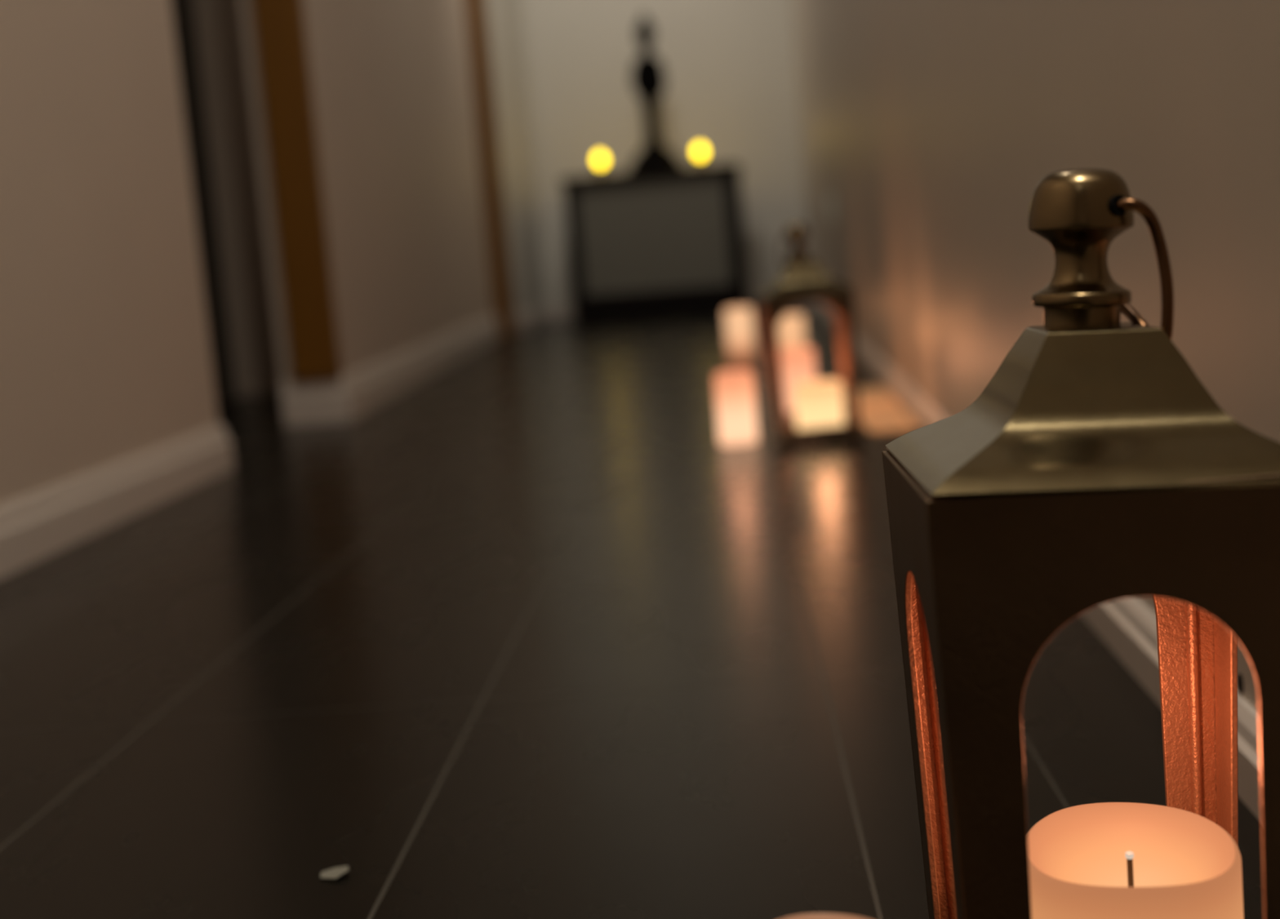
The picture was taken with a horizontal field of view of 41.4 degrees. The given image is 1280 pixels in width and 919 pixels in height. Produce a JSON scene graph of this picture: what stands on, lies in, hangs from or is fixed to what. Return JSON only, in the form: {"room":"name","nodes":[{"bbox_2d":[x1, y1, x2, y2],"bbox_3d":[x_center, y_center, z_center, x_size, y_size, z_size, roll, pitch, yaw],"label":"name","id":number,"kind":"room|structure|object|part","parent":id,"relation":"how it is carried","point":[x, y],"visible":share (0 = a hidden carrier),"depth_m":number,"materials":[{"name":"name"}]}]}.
{"room":"home hallway","nodes":[
{"label":"home hallway","id":0,"kind":"room"},
{"bbox_2d":[0,0,218,505],"bbox_3d":[-0.982,-0.833,0.105,0.098,2.420,5.330,-4,7,3],"label":"wall","id":1,"kind":"structure","parent":0,"point":[105,356],"depth_m":2.37,"materials":[{"name":"paint"}]},
{"bbox_2d":[0,424,234,578],"bbox_3d":[-0.879,0.324,0.257,0.112,0.078,5.344,-4,7,3],"label":"baseboard","id":2,"kind":"structure","parent":1,"relation":"attached to","point":[39,525],"depth_m":2.30,"materials":[{"name":"white wood"}]},
{"bbox_2d":[191,0,281,395],"bbox_3d":[-1.443,-1.360,4.601,1.210,2.420,0.070,-4,7,3],"label":"wall","id":3,"kind":"structure","parent":0,"point":[218,24],"depth_m":4.63,"materials":[{"name":"paint"}]},
{"bbox_2d":[170,0,235,398],"bbox_3d":[-1.521,-1.150,4.548,0.630,2.030,0.095,-4,7,3],"label":"trim","id":4,"kind":"structure","parent":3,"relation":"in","point":[182,10],"depth_m":4.61,"materials":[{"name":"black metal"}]},
{"bbox_2d":[240,0,493,381],"bbox_3d":[-0.791,-1.480,5.125,0.165,2.420,3.267,-5,7,1],"label":"wall","id":5,"kind":"structure","parent":0,"point":[393,90],"depth_m":4.54,"materials":[{"name":"paint"}]},
{"bbox_2d":[251,0,342,381],"bbox_3d":[-0.786,-1.322,3.485,0.103,2.324,0.028,-4,7,3],"label":"trim","id":6,"kind":"structure","parent":5,"relation":"attached to","point":[280,26],"depth_m":3.57,"materials":[{"name":"orange wood"}]},
{"bbox_2d":[281,314,499,426],"bbox_3d":[-0.620,-0.335,5.257,0.146,0.095,3.276,-4,7,3],"label":"baseboard","id":7,"kind":"structure","parent":5,"relation":"attached to","point":[347,397],"depth_m":3.99,"materials":[{"name":"white wood"}]},
{"bbox_2d":[465,0,515,337],"bbox_3d":[-0.662,-1.702,6.806,0.097,2.420,0.136,-4,7,3],"label":"trim","id":8,"kind":"structure","parent":5,"relation":"attached to","point":[476,10],"depth_m":6.81,"materials":[{"name":"orange wood"}]},
{"bbox_2d":[485,0,547,314],"bbox_3d":[-0.685,-1.771,7.373,0.200,2.420,1.016,-4,7,7],"label":"wall","id":9,"kind":"structure","parent":0,"point":[505,25],"depth_m":7.48,"materials":[{"name":"beige paint"}]},
{"bbox_2d":[514,305,551,333],"bbox_3d":[-0.484,-0.622,7.513,0.013,0.080,1.002,-4,7,7],"label":"baseboard","id":10,"kind":"structure","parent":9,"relation":"attached to","point":[530,319],"depth_m":7.52,"materials":[{"name":"white wood"}]},
{"bbox_2d":[0,302,1263,918],"bbox_3d":[-0.710,0.053,2.816,2.861,0.050,10.700,-4,7,3],"label":"floor","id":11,"kind":"structure","parent":0,"point":[517,633],"depth_m":1.31,"materials":[{"name":"stone"}]},
{"bbox_2d":[320,866,348,879],"bbox_3d":[-0.164,0.221,0.908,0.017,0.003,0.015,-1,8,28],"label":"paper scrap","id":12,"kind":"object","parent":11,"relation":"on","point":[335,873],"visible":1,"depth_m":0.91,"materials":[{"name":"white paper"}]},
{"bbox_2d":[560,163,749,324],"bbox_3d":[0.080,-0.962,7.577,0.776,0.644,0.322,-4,7,7],"label":"console table","id":13,"kind":"object","parent":11,"relation":"on","point":[665,242],"visible":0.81,"depth_m":7.45,"materials":[{"name":"brown wood"}]},
{"bbox_3d":[-0.267,-0.922,7.625,0.055,0.609,0.300,-4,7,7],"label":"post","id":14,"kind":"part","parent":13,"relation":"part of","materials":[{"name":"brown wood"}]},
{"bbox_2d":[595,153,606,175],"bbox_3d":[-0.174,-1.305,7.486,0.043,0.098,0.043,-4,7,3],"label":"light","id":15,"kind":"object","parent":13,"relation":"on","point":[600,159],"visible":0.97,"depth_m":7.47,"materials":[{"name":"beige wax"}]},
{"bbox_3d":[0.063,-0.991,7.456,0.650,0.484,0.018,-4,7,7],"label":"panel","id":16,"kind":"part","parent":13,"relation":"part of","materials":[{"name":"black wood"}]},
{"bbox_2d":[626,13,684,172],"bbox_3d":[0.043,-1.621,7.490,0.258,0.688,0.258,-5,7,-5],"label":"figurine","id":17,"kind":"object","parent":13,"relation":"on","point":[648,78],"visible":0.97,"depth_m":7.45,"materials":[{"name":"black"}]},
{"bbox_2d":[695,145,706,166],"bbox_3d":[0.267,-1.341,7.486,0.043,0.098,0.043,-4,7,3],"label":"light","id":18,"kind":"object","parent":13,"relation":"on","point":[700,151],"visible":0.97,"depth_m":7.47,"materials":[{"name":"beige wax"}]},
{"bbox_3d":[0.431,-0.968,7.536,0.055,0.609,0.300,-4,7,7],"label":"post","id":19,"kind":"part","parent":13,"relation":"part of","materials":[{"name":"brown wood"}]},
{"bbox_2d":[714,369,758,445],"bbox_3d":[0.151,-0.082,2.671,0.062,0.114,0.062,-4,7,3],"label":"pillar candle","id":20,"kind":"object","parent":11,"relation":"on","point":[735,395],"visible":1,"depth_m":2.65,"materials":[{"name":"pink wax"}]},
{"bbox_2d":[724,306,755,370],"bbox_3d":[0.247,-0.299,4.179,0.068,0.151,0.068,-4,7,3],"label":"pillar candle","id":21,"kind":"object","parent":11,"relation":"on","point":[738,321],"visible":1,"depth_m":4.15,"materials":[{"name":"brown wax"}]},
{"bbox_2d":[777,314,805,350],"bbox_3d":[0.372,-0.295,4.184,0.072,0.123,0.072,-4,7,3],"label":"pillar candle","id":22,"kind":"object","parent":11,"relation":"on","point":[791,331],"visible":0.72,"depth_m":4.15,"materials":[{"name":"beige wax"}]},
{"bbox_2d":[780,347,816,412],"bbox_3d":[0.287,-0.147,3.097,0.069,0.113,0.069,-4,7,3],"label":"pillar candle","id":23,"kind":"object","parent":11,"relation":"on","point":[797,364],"visible":0.73,"depth_m":3.07,"materials":[{"name":"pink wax"}]},
{"bbox_2d":[757,224,866,447],"bbox_3d":[0.261,-0.195,2.612,0.149,0.339,0.134,-6,7,0],"label":"candle lantern","id":24,"kind":"object","parent":11,"relation":"on","point":[802,279],"visible":1,"depth_m":2.57,"materials":[{"name":"brown metal"}]},
{"bbox_3d":[0.232,-0.321,2.595,0.023,0.055,0.043,-7,8,-20],"label":"handle","id":25,"kind":"part","parent":24,"relation":"part of","materials":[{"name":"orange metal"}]},
{"bbox_2d":[771,422,866,444],"bbox_3d":[0.277,-0.042,2.631,0.134,0.006,0.134,-6,7,0],"label":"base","id":26,"kind":"object","parent":24,"relation":"on","point":[788,435],"depth_m":2.57,"materials":[{"name":"brown metal"}]},
{"bbox_2d":[794,379,844,430],"bbox_3d":[0.279,-0.083,2.629,0.074,0.076,0.074,-4,7,3],"label":"pillar candle","id":27,"kind":"object","parent":24,"relation":"on","point":[818,403],"visible":0.94,"depth_m":2.60,"materials":[{"name":"brown wax"}]},
{"bbox_2d":[780,913,868,918],"bbox_3d":[0.061,0.200,0.531,0.052,0.102,0.052,-4,7,3],"label":"pillar candle","id":28,"kind":"object","parent":11,"relation":"on","point":[806,916],"visible":1,"depth_m":0.55,"materials":[{"name":"beige wax"}]},
{"bbox_2d":[842,386,919,433],"bbox_3d":[0.424,-0.094,3.024,0.093,0.003,0.745,-4,7,3],"label":"floor mat","id":29,"kind":"object","parent":11,"relation":"on","point":[879,412],"visible":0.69,"depth_m":2.91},
{"bbox_2d":[881,168,1279,918],"bbox_3d":[0.167,0.063,0.619,0.137,0.335,0.134,-4,7,2],"label":"candle lantern","id":30,"kind":"object","parent":11,"relation":"on","point":[1095,467],"visible":0.99,"depth_m":0.56,"materials":[{"name":"brown metal"}]},
{"bbox_2d":[1027,802,1244,918],"bbox_3d":[0.184,0.176,0.632,0.078,0.075,0.078,-4,7,3],"label":"pillar candle","id":31,"kind":"object","parent":30,"relation":"on","point":[1102,860],"visible":0.96,"depth_m":0.64,"materials":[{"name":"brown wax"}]},
{"bbox_3d":[0.168,-0.065,0.604,0.023,0.055,0.043,-7,8,-18],"label":"handle","id":32,"kind":"part","parent":30,"relation":"part of","materials":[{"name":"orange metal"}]},
{"bbox_2d":[520,0,808,311],"bbox_3d":[0.009,-1.892,7.880,1.411,2.420,0.100,-4,7,3],"label":"wall","id":33,"kind":"structure","parent":0,"point":[731,91],"depth_m":7.86,"materials":[{"name":"beige paint"}]},
{"bbox_2d":[550,288,809,322],"bbox_3d":[0.186,-0.731,7.966,1.217,0.074,0.013,-4,7,3],"label":"baseboard","id":34,"kind":"structure","parent":33,"relation":"attached to","point":[563,313],"depth_m":7.99,"materials":[{"name":"white wood"}]},
{"bbox_2d":[791,0,1279,711],"bbox_3d":[0.434,-1.262,2.592,0.361,2.420,10.700,-4,7,3],"label":"wall","id":35,"kind":"structure","parent":0,"point":[931,128],"depth_m":1.56,"materials":[{"name":"paint"}]},
{"bbox_2d":[809,301,1261,822],"bbox_3d":[0.451,-0.082,2.744,0.013,0.045,10.502,-4,7,4],"label":"baseboard","id":36,"kind":"structure","parent":35,"relation":"attached to","point":[1128,628],"depth_m":1.18,"materials":[{"name":"white wood"}]},
{"bbox_2d":[1237,673,1243,694],"bbox_3d":[0.334,0.124,0.943,0.001,0.012,0.010,-4,7,3],"label":"chip","id":37,"kind":"object","parent":35,"relation":"attached to","point":[1240,681],"visible":0.87,"depth_m":0.94,"materials":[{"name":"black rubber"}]}
]}

